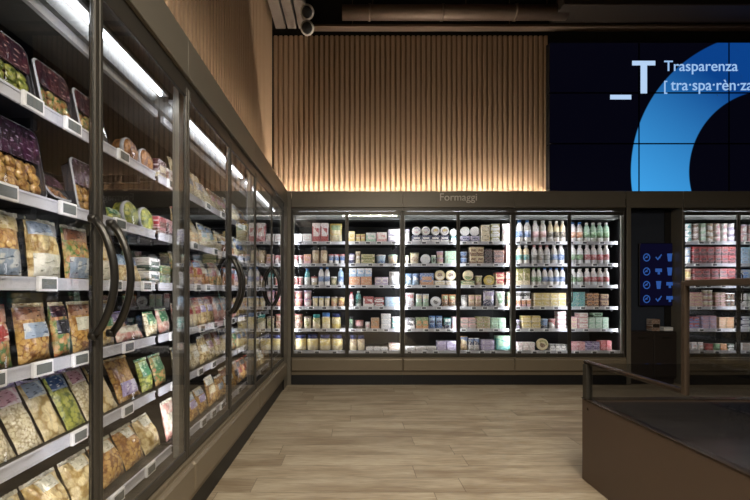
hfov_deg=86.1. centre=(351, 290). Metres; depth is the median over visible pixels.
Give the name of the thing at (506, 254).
carton
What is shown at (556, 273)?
drink bottle
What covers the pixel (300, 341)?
jar
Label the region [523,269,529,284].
carton
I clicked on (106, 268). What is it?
bag
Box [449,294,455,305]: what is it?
bag
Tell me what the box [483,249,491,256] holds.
carton
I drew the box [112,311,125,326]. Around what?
bag
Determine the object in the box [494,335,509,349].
carton
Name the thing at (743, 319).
carton
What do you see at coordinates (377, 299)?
packet
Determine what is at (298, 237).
carton
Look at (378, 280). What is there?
carton
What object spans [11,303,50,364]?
bag
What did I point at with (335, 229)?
bag
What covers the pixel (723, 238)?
tub
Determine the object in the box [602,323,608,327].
packet
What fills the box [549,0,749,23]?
ceiling
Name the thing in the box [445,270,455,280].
pack
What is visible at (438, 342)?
packet
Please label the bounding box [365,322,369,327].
tub
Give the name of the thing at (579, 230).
drink bottle
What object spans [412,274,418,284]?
bag
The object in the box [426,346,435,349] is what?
packet
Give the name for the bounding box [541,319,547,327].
tub
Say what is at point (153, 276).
carton
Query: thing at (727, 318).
packet
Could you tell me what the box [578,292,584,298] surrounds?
carton
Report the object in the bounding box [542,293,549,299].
carton
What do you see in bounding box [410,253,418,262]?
tub
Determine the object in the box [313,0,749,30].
cable tray
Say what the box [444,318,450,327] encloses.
bag
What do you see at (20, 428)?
bag
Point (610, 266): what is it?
shelf
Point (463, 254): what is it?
tub
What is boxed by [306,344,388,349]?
shelf
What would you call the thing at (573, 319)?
packet
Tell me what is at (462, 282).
packet
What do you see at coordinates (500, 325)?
carton
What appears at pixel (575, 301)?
carton
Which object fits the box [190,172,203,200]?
bag
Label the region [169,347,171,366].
bag
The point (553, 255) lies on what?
drink bottle
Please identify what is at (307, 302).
tub
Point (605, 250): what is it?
drink bottle
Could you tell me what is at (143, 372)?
bag
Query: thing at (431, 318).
bag
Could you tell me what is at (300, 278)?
tub
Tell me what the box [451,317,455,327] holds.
carton
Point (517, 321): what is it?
tub
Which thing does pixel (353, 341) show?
jar
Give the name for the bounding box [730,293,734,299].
tub
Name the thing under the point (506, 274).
carton
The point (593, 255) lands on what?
drink bottle
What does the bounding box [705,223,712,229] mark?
tub
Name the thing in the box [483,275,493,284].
pack
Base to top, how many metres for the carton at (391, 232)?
0.082 m
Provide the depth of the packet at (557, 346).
5.10 m
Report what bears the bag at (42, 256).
on the fridge at (122, 55)
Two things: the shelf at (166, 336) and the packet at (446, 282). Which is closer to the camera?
the shelf at (166, 336)
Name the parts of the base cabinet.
door, door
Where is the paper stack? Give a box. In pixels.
[660,326,672,330]
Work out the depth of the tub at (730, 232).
5.11 m
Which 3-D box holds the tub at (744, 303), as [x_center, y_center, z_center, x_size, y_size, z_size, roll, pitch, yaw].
[5.006,0.159,5.143,0.096,0.088,0.094,0,0,0]
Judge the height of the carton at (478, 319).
0.075 m
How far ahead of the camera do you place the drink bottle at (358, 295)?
5.11 m
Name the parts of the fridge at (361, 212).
post, door, handle, frame, price rail, price rail, price rail, price rail, price rail, price rail, kick plate, handle, door, post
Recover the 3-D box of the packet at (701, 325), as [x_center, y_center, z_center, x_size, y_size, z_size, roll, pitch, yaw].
[4.495,0.455,5.139,0.090,0.054,0.091,0,0,0]
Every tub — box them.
[295,291,302,298]
[295,299,302,305]
[295,314,302,321]
[295,321,302,327]
[299,255,302,262]
[299,277,302,284]
[304,290,311,298]
[304,299,311,305]
[304,316,311,327]
[311,277,317,284]
[312,296,317,305]
[318,296,323,305]
[324,296,329,305]
[328,254,333,262]
[331,277,336,284]
[331,297,337,305]
[334,254,338,262]
[338,297,344,305]
[340,254,344,262]
[355,320,363,327]
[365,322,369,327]
[376,255,385,262]
[388,255,397,262]
[405,229,409,240]
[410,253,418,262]
[431,255,435,262]
[436,258,443,262]
[437,251,443,257]
[460,252,466,257]
[460,258,466,262]
[461,295,466,305]
[474,276,481,284]
[516,292,522,298]
[516,299,520,305]
[516,320,520,327]
[521,299,525,305]
[523,292,529,298]
[526,299,530,305]
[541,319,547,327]
[548,319,554,327]
[685,223,691,229]
[685,230,691,235]
[685,236,691,240]
[685,247,690,255]
[685,256,690,262]
[685,269,690,276]
[691,223,698,229]
[691,230,698,235]
[691,236,698,240]
[698,223,705,229]
[698,230,705,235]
[699,236,705,240]
[701,290,707,295]
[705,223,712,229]
[706,230,712,235]
[706,236,712,240]
[713,223,719,229]
[713,230,720,235]
[713,236,720,240]
[720,223,727,229]
[720,230,727,235]
[720,236,727,240]
[727,223,734,229]
[727,230,734,235]
[727,236,734,240]
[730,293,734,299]
[741,224,747,233]
[741,233,747,240]
[741,293,747,299]
[741,300,747,305]
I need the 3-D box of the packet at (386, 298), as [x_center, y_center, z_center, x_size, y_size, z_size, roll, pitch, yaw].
[0.515,0.096,5.139,0.179,0.041,0.091,0,0,0]
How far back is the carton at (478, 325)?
5.10 m
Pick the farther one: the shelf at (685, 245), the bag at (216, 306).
the shelf at (685, 245)
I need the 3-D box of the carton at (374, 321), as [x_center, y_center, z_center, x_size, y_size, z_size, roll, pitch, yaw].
[0.295,0.412,5.139,0.102,0.139,0.091,0,0,0]
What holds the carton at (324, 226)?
on the fridge at (361, 212)
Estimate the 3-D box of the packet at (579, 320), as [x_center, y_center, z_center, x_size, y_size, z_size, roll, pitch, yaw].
[2.938,0.380,5.139,0.125,0.067,0.091,0,0,0]
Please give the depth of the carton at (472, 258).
5.10 m
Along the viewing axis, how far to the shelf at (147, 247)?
2.57 m
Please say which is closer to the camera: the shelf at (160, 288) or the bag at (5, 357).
the bag at (5, 357)
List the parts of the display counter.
guard post, guard rail, trim, panel, panel, tall post, tall rail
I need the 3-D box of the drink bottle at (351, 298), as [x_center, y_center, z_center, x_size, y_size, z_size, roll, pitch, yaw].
[-0.006,0.108,5.125,0.059,0.190,0.058,0,0,0]
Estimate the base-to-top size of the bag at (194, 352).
0.152 m
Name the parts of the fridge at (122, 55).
price rail, price rail, price rail, price rail, price rail, door, handle, handle, price rail, door, frame, post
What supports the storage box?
on the base cabinet
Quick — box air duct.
[342,0,568,21]
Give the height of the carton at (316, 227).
0.247 m
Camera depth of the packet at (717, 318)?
5.10 m
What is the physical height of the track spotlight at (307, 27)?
0.316 m
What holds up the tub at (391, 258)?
on the fridge at (361, 212)
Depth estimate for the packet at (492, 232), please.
5.10 m
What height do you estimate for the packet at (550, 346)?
0.075 m
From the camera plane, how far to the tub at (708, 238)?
5.11 m
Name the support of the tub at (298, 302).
on the fridge at (361, 212)
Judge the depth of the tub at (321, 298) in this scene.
5.10 m
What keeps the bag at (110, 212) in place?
on the fridge at (122, 55)
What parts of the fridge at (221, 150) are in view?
post, price rail, price rail, price rail, price rail, price rail, price rail, door, frame, kick plate, glass pane, handle, handle, glass pane, door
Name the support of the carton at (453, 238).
on the fridge at (456, 210)
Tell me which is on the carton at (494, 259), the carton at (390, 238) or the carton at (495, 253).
the carton at (495, 253)
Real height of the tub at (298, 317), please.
0.091 m
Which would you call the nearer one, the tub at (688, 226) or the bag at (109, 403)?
the bag at (109, 403)
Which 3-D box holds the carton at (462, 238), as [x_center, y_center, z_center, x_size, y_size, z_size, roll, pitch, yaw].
[1.440,-0.661,5.139,0.116,0.082,0.091,0,0,0]
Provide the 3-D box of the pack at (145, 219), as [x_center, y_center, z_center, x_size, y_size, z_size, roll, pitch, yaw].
[-1.026,-0.346,1.960,0.079,0.126,0.126,0,0,0]
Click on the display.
(655, 283)
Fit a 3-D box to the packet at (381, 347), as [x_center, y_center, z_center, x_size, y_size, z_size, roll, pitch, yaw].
[0.411,0.733,5.139,0.088,0.044,0.091,0,0,0]
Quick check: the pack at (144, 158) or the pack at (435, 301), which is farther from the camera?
the pack at (435, 301)
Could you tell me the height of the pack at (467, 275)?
0.131 m
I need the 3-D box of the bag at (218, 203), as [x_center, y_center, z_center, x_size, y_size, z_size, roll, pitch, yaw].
[-1.017,-0.652,3.017,0.064,0.165,0.107,0,0,-2]
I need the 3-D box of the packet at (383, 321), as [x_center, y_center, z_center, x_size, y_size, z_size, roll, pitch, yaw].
[0.432,0.386,5.139,0.119,0.062,0.091,0,0,0]
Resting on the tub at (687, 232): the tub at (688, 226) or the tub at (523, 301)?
the tub at (688, 226)
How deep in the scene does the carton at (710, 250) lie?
5.10 m
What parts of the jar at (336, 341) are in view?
lid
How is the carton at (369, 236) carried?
on the fridge at (361, 212)
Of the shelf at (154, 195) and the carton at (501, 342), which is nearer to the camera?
the shelf at (154, 195)
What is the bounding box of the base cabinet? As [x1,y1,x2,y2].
[631,330,676,383]
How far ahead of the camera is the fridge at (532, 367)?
4.99 m
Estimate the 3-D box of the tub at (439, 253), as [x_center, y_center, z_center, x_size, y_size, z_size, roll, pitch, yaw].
[1.128,-0.466,5.140,0.090,0.082,0.088,0,0,0]
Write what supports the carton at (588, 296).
on the carton at (587, 302)
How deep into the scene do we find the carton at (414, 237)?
5.10 m
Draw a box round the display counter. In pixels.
[581,278,749,499]
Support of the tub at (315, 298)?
on the fridge at (361, 212)
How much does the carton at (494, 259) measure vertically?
0.088 m
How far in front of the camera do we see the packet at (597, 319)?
5.10 m
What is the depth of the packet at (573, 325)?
5.10 m
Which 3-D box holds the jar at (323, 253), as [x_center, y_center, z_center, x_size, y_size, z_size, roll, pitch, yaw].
[-0.362,-0.460,5.143,0.096,0.234,0.094,0,0,-30]
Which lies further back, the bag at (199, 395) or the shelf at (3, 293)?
the bag at (199, 395)
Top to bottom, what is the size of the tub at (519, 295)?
0.094 m
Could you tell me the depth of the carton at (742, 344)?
5.10 m
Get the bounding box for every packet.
[349,268,355,276]
[349,277,359,284]
[357,268,363,276]
[361,254,374,258]
[361,259,374,262]
[361,277,371,284]
[364,268,371,276]
[374,297,383,301]
[374,302,383,305]
[380,346,387,349]
[381,314,390,318]
[381,319,390,323]
[381,324,390,327]
[385,297,399,299]
[385,300,399,303]
[385,303,399,305]
[388,343,399,346]
[388,346,399,349]
[392,317,399,322]
[392,323,399,327]
[405,346,414,349]
[415,346,425,349]
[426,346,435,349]
[434,281,444,284]
[436,340,445,345]
[436,345,445,349]
[444,251,455,255]
[444,255,455,259]
[444,260,455,262]
[445,281,455,284]
[445,340,455,345]
[446,345,455,349]
[461,281,473,284]
[479,339,493,344]
[479,344,493,349]
[489,230,499,236]
[490,224,499,229]
[490,236,499,240]
[547,344,554,349]
[554,311,565,315]
[554,315,565,319]
[555,320,565,323]
[555,324,565,327]
[555,344,560,349]
[560,344,565,349]
[571,317,576,322]
[571,323,576,327]
[571,341,577,345]
[575,313,587,317]
[576,341,584,345]
[577,318,587,322]
[577,323,587,327]
[583,341,592,345]
[585,346,592,349]
[587,323,594,327]
[588,317,594,322]
[589,312,602,316]
[590,341,599,345]
[595,317,601,322]
[595,323,601,327]
[597,340,605,345]
[602,317,608,322]
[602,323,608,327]
[604,340,611,345]
[694,292,701,295]
[694,296,701,299]
[696,315,708,319]
[700,320,708,323]
[700,324,708,327]
[703,343,712,346]
[704,315,715,319]
[712,292,719,296]
[712,297,719,301]
[712,302,719,305]
[715,321,725,324]
[716,317,725,320]
[716,325,725,327]
[726,317,733,320]
[726,321,733,324]
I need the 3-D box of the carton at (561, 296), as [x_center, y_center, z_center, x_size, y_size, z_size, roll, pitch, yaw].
[2.674,0.069,5.139,0.097,0.088,0.091,0,0,0]
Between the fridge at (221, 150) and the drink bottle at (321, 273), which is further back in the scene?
the drink bottle at (321, 273)
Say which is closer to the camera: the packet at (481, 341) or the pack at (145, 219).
the pack at (145, 219)
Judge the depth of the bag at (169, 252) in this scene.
2.27 m
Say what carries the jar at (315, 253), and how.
on the fridge at (361, 212)
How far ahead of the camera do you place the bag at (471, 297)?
5.11 m
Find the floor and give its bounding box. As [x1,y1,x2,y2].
[206,383,749,499]
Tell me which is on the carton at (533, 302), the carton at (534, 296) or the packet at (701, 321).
the carton at (534, 296)
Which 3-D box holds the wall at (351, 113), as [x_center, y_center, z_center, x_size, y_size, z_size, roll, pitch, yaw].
[0.765,-2.235,5.229,3.580,2.175,0.042,0,0,0]
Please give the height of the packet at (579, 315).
0.067 m
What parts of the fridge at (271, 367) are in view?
glass pane, door, kick plate, frame, handle, door, handle, glass pane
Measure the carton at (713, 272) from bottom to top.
0.107 m
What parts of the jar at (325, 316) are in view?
lid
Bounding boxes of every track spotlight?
[300,4,313,19]
[300,20,313,35]
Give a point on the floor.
(314, 442)
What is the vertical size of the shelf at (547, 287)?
0.057 m
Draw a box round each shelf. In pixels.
[0,94,148,183]
[0,199,144,242]
[0,290,139,297]
[0,337,145,379]
[0,392,149,467]
[0,446,167,499]
[69,352,225,394]
[74,382,225,447]
[87,234,225,262]
[103,176,225,228]
[137,319,224,346]
[140,284,225,295]
[190,360,225,381]
[202,263,225,267]
[297,245,397,249]
[297,267,396,269]
[297,326,396,332]
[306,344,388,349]
[399,245,504,249]
[399,267,504,269]
[405,288,504,289]
[405,344,494,349]
[500,243,612,249]
[500,264,612,269]
[505,286,612,289]
[506,307,612,310]
[685,245,749,247]
[685,267,749,269]
[697,288,749,289]
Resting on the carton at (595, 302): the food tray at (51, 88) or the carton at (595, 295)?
the carton at (595, 295)
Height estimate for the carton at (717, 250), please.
0.110 m
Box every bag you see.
[0,210,21,275]
[0,304,12,368]
[0,382,42,454]
[0,427,15,463]
[0,489,19,499]
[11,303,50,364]
[15,377,65,441]
[18,467,69,499]
[22,216,59,277]
[40,370,85,430]
[47,302,69,356]
[56,449,88,499]
[59,224,88,278]
[61,366,88,420]
[66,301,88,352]
[81,363,117,412]
[86,435,124,488]
[103,242,109,279]
[103,300,113,345]
[103,354,139,403]
[105,206,121,218]
[110,422,143,470]
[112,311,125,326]
[115,324,143,342]
[116,254,140,281]
[131,413,159,455]
[133,357,152,392]
[142,311,156,336]
[147,353,165,386]
[154,308,168,333]
[160,397,171,441]
[167,156,171,170]
[167,251,171,275]
[169,206,171,220]
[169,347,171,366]
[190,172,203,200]
[190,177,194,195]
[190,219,198,243]
[190,262,193,283]
[190,298,200,325]
[190,304,192,326]
[190,342,199,368]
[190,391,198,421]
[191,261,202,283]
[192,386,207,413]
[194,259,208,284]
[194,297,207,323]
[196,222,207,246]
[196,335,207,364]
[200,184,208,202]
[200,331,214,360]
[201,297,213,322]
[203,374,215,406]
[204,226,214,247]
[206,188,215,207]
[207,263,216,284]
[208,329,221,356]
[209,262,222,284]
[211,296,220,320]
[212,193,221,210]
[212,231,221,250]
[213,374,223,400]
[217,196,225,213]
[217,327,225,353]
[218,296,225,319]
[218,367,225,394]
[219,235,225,251]
[221,267,225,284]
[330,224,341,240]
[349,253,354,262]
[356,251,359,262]
[389,272,398,284]
[405,274,411,284]
[405,293,413,305]
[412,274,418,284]
[416,294,421,305]
[423,294,428,305]
[429,316,434,327]
[436,316,441,327]
[442,294,447,305]
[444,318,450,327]
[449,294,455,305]
[461,336,466,349]
[468,295,474,305]
[468,338,473,349]
[474,338,478,349]
[475,295,480,305]
[483,289,493,305]
[495,291,504,305]
[502,224,509,241]
[691,342,696,349]
[697,342,703,349]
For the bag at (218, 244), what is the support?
on the fridge at (221, 150)
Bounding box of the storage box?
[647,319,659,330]
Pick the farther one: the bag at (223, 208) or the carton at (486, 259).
the carton at (486, 259)
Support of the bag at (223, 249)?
on the fridge at (221, 150)
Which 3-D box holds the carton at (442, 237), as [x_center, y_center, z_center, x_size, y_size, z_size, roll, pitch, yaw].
[1.179,-0.664,5.139,0.112,0.088,0.091,0,0,0]
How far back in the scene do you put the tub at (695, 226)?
5.11 m
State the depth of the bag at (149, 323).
1.98 m
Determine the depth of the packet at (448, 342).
5.10 m
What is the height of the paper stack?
0.050 m
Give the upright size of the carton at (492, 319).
0.069 m
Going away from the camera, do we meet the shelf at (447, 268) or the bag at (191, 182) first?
the bag at (191, 182)
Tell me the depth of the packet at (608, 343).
5.10 m
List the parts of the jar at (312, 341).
lid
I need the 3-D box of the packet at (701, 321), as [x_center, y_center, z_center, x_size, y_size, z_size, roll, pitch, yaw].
[4.495,0.399,5.139,0.090,0.054,0.091,0,0,0]
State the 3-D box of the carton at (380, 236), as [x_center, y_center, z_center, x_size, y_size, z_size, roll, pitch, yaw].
[0.378,-0.683,5.139,0.125,0.126,0.091,0,0,0]
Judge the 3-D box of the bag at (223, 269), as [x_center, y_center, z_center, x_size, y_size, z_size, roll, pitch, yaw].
[-1.008,-0.113,3.194,0.064,0.155,0.143,0,0,12]
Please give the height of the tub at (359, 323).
0.107 m
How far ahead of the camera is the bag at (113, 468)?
1.56 m
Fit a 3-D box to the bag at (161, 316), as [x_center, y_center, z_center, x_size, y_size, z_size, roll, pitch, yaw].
[-1.014,0.157,2.141,0.062,0.130,0.117,0,0,12]
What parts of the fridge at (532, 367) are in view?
door, price rail, price rail, price rail, price rail, price rail, frame, price rail, kick plate, handle, handle, door, post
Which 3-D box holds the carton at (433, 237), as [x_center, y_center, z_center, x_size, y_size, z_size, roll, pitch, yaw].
[1.060,-0.664,5.139,0.112,0.088,0.091,0,0,0]
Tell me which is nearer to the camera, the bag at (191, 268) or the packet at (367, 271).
the bag at (191, 268)
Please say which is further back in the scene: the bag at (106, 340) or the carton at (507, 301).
the carton at (507, 301)
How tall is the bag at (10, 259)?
0.201 m
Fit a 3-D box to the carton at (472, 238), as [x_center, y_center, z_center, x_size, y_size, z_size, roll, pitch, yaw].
[1.564,-0.661,5.139,0.116,0.082,0.091,0,0,0]
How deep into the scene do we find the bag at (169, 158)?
2.27 m
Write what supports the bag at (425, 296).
on the fridge at (456, 210)
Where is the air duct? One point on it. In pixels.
(368, 12)
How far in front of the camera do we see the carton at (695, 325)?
5.10 m
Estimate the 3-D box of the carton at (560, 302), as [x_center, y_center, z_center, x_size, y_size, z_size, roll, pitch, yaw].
[2.674,0.159,5.139,0.097,0.088,0.091,0,0,0]
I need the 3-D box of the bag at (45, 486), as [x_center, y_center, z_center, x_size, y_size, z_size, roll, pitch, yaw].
[-0.969,0.668,1.279,0.096,0.158,0.142,0,0,1]
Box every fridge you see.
[0,0,194,499]
[33,39,259,499]
[164,144,286,430]
[291,191,402,384]
[396,191,514,384]
[493,191,626,384]
[646,191,749,384]
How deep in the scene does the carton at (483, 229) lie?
5.10 m
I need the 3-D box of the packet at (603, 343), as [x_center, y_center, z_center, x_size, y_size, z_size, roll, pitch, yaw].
[3.194,0.664,5.139,0.069,0.059,0.091,0,0,0]
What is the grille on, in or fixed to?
attached to the cable tray at (317, 27)
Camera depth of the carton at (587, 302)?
5.10 m
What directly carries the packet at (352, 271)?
on the packet at (352, 280)
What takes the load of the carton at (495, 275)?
on the carton
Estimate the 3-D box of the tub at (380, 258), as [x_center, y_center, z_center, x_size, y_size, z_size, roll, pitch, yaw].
[0.372,-0.402,5.158,0.125,0.120,0.124,0,0,0]
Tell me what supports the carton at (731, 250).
on the carton at (731, 258)
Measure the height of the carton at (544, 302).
0.088 m
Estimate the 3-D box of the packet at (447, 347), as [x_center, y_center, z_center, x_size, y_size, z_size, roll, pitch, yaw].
[1.266,0.725,5.139,0.116,0.059,0.091,0,0,0]
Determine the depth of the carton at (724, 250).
5.10 m
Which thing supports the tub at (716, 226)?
on the tub at (715, 232)
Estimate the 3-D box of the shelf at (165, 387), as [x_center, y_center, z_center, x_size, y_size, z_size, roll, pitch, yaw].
[-1.180,0.517,2.648,0.440,0.057,1.336,0,0,0]
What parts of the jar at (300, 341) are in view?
lid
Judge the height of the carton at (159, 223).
0.099 m
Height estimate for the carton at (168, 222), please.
0.099 m
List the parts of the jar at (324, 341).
lid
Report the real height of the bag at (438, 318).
0.166 m
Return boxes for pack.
[112,137,138,160]
[112,201,138,224]
[137,148,152,169]
[137,207,152,229]
[412,227,420,234]
[420,254,430,262]
[421,227,429,234]
[430,297,440,305]
[431,227,439,234]
[434,270,444,280]
[440,227,448,234]
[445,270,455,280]
[449,229,455,235]
[460,227,469,235]
[463,270,472,280]
[470,227,478,235]
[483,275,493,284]
[536,338,547,349]
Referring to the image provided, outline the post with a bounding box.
[284,187,290,388]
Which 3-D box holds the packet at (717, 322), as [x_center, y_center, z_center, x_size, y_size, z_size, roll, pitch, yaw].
[4.712,0.408,5.139,0.093,0.048,0.091,0,0,0]
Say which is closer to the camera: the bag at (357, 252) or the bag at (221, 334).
the bag at (221, 334)
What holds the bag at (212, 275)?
on the fridge at (221, 150)
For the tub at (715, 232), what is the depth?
5.11 m
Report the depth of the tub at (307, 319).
5.11 m
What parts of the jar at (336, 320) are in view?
lid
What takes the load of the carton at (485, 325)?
on the fridge at (456, 210)
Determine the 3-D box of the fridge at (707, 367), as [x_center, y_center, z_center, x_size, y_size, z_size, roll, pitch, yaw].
[4.788,-0.037,5.342,1.380,2.400,0.836,0,0,0]
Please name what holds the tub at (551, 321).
on the fridge at (532, 367)
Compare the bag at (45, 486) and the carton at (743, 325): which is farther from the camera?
the carton at (743, 325)
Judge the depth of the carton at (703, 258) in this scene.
5.10 m
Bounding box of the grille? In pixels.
[268,0,305,28]
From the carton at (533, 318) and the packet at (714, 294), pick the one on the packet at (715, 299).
the packet at (714, 294)
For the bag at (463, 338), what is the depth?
5.11 m
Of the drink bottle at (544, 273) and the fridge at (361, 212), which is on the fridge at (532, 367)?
the drink bottle at (544, 273)
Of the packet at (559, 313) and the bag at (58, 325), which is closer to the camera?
the bag at (58, 325)
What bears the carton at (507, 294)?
on the carton at (507, 301)
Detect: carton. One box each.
[133,257,159,270]
[138,271,159,283]
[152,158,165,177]
[152,216,165,233]
[156,265,169,274]
[160,275,169,282]
[166,168,171,179]
[166,219,171,235]
[295,234,302,240]
[303,234,311,240]
[304,254,310,262]
[312,223,320,240]
[321,223,328,240]
[349,231,354,240]
[363,296,373,305]
[366,233,375,240]
[371,318,378,327]
[375,277,381,284]
[376,232,386,240]
[382,277,387,284]
[388,229,399,235]
[388,236,399,240]
[405,318,414,327]
[411,235,420,240]
[415,317,421,327]
[419,273,433,284]
[421,235,429,240]
[422,317,427,327]
[430,235,439,240]
[440,235,448,240]
[449,236,455,240]
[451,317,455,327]
[460,236,469,240]
[460,317,467,322]
[460,323,467,327]
[467,317,475,322]
[468,247,476,255]
[468,255,476,262]
[468,323,475,327]
[470,236,479,240]
[475,317,482,322]
[475,323,482,327]
[476,247,483,255]
[477,255,483,262]
[479,225,489,233]
[479,234,489,240]
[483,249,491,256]
[483,317,489,322]
[483,323,489,327]
[484,257,491,262]
[490,317,497,322]
[490,323,497,327]
[492,250,503,257]
[492,257,503,262]
[493,273,503,278]
[493,279,503,284]
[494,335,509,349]
[497,317,505,322]
[498,323,505,327]
[504,245,509,251]
[504,251,509,257]
[504,258,509,263]
[504,272,509,278]
[504,279,509,285]
[505,292,509,298]
[505,299,509,306]
[516,269,522,284]
[519,316,530,321]
[520,322,530,327]
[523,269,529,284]
[531,293,541,299]
[531,300,541,305]
[531,316,540,321]
[531,322,540,327]
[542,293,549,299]
[542,300,549,305]
[550,293,557,299]
[550,300,557,305]
[558,293,565,299]
[558,300,565,305]
[571,292,577,298]
[571,299,577,305]
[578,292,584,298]
[578,299,584,305]
[585,293,592,299]
[585,300,592,305]
[593,293,598,299]
[593,300,598,305]
[599,294,608,299]
[599,300,608,305]
[690,247,699,255]
[690,255,699,262]
[691,269,701,276]
[691,277,701,279]
[693,317,699,322]
[693,323,699,327]
[699,255,706,262]
[700,247,706,254]
[702,269,709,276]
[707,247,713,254]
[707,255,713,262]
[710,269,718,276]
[714,247,720,254]
[714,255,720,262]
[719,269,726,276]
[721,247,727,254]
[721,255,727,262]
[727,269,734,276]
[728,247,734,254]
[728,255,734,262]
[741,247,748,255]
[741,256,748,262]
[741,270,748,277]
[741,317,748,322]
[741,323,748,327]
[741,343,748,346]
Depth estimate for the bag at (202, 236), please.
2.68 m
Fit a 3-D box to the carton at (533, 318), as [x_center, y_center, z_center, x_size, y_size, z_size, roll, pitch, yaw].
[2.341,0.358,5.139,0.114,0.082,0.091,0,0,0]
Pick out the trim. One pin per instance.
(634, 199)
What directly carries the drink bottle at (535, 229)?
on the fridge at (532, 367)
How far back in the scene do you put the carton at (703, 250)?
5.10 m
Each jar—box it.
[295,334,306,349]
[307,334,318,349]
[312,246,319,262]
[313,314,320,327]
[319,334,330,349]
[320,246,326,262]
[322,313,329,327]
[331,334,342,349]
[332,313,340,327]
[349,316,352,327]
[350,335,356,349]
[357,335,364,349]
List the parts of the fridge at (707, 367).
door, frame, price rail, price rail, price rail, price rail, price rail, price rail, kick plate, door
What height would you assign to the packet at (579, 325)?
0.067 m
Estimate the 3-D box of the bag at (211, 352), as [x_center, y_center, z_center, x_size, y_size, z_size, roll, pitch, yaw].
[-1.029,0.391,2.871,0.073,0.191,0.146,0,0,1]
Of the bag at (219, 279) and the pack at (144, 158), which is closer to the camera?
the pack at (144, 158)
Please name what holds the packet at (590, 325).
on the fridge at (532, 367)
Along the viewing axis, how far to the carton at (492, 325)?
5.10 m
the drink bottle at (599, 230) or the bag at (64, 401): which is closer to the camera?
the bag at (64, 401)
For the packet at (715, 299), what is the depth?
5.10 m
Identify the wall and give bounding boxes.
[164,0,271,166]
[272,0,749,167]
[273,35,547,190]
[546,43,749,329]
[631,208,749,342]
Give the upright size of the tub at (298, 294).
0.101 m
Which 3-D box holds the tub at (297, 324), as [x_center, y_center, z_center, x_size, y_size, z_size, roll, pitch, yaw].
[-0.686,0.436,5.149,0.108,0.091,0.106,0,0,0]
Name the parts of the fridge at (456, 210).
post, door, price rail, price rail, price rail, price rail, price rail, price rail, handle, frame, kick plate, handle, door, post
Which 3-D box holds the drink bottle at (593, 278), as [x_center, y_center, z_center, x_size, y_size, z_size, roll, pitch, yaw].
[3.088,-0.180,5.133,0.075,0.221,0.074,0,0,-25]
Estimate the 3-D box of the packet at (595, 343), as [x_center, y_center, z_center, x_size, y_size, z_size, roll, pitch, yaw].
[3.107,0.673,5.139,0.084,0.053,0.091,0,0,0]
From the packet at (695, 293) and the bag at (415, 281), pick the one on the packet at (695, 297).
the packet at (695, 293)
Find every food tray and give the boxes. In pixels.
[0,31,35,95]
[0,115,46,196]
[29,58,74,119]
[43,173,71,202]
[61,157,106,214]
[69,88,107,142]
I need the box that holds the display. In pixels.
[638,243,672,305]
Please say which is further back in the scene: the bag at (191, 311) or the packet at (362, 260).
the packet at (362, 260)
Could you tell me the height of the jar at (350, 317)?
0.164 m
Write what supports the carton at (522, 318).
on the carton at (522, 324)
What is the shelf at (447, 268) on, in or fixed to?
attached to the fridge at (456, 210)
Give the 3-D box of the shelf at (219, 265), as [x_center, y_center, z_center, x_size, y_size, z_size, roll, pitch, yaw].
[-1.180,-0.256,4.024,0.440,0.057,1.336,0,0,0]
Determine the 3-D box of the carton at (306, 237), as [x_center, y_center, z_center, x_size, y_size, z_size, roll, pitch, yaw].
[-0.572,-0.674,5.139,0.108,0.107,0.091,0,0,0]
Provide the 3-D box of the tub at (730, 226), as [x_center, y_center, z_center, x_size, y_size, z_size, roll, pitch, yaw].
[4.846,-0.822,5.137,0.084,0.080,0.082,0,0,0]
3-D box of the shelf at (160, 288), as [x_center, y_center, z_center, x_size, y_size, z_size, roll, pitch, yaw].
[-1.180,-0.005,2.648,0.440,0.057,1.336,0,0,0]
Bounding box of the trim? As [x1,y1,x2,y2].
[625,191,682,384]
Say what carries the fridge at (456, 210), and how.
on the floor
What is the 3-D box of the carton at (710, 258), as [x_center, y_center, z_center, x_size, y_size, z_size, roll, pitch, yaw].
[4.560,-0.398,5.139,0.086,0.110,0.091,0,0,0]
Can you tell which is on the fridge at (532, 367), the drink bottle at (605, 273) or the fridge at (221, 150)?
the drink bottle at (605, 273)
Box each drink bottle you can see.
[305,269,309,284]
[318,267,323,284]
[324,267,329,284]
[338,268,343,284]
[349,292,353,305]
[356,291,360,305]
[516,220,522,240]
[516,245,522,262]
[523,220,530,240]
[523,245,529,262]
[531,221,538,240]
[531,245,536,262]
[531,268,535,284]
[536,268,540,284]
[537,245,543,262]
[539,221,545,240]
[542,268,547,284]
[544,245,549,262]
[547,221,552,240]
[548,268,552,284]
[550,245,556,262]
[553,221,558,240]
[553,268,558,284]
[557,245,563,262]
[559,221,564,240]
[559,268,564,284]
[571,222,575,240]
[571,245,575,262]
[571,269,575,284]
[576,222,582,240]
[576,245,582,262]
[576,269,582,284]
[583,223,589,240]
[584,245,589,262]
[584,268,589,284]
[590,223,595,240]
[590,245,596,262]
[590,268,596,284]
[596,223,602,240]
[596,245,602,262]
[596,268,602,284]
[603,223,608,240]
[603,245,608,262]
[603,268,608,284]
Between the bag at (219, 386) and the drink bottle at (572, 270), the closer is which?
the bag at (219, 386)
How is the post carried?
on the floor
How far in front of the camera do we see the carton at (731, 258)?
5.10 m
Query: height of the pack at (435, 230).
0.110 m
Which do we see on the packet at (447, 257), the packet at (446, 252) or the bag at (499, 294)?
the packet at (446, 252)
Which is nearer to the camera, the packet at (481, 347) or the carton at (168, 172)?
the carton at (168, 172)
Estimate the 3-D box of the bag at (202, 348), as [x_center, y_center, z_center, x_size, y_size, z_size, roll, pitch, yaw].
[-1.013,0.396,2.713,0.059,0.184,0.146,0,0,-3]
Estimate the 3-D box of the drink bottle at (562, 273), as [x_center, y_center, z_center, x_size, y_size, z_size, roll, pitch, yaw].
[2.688,-0.183,5.130,0.068,0.228,0.069,0,0,15]

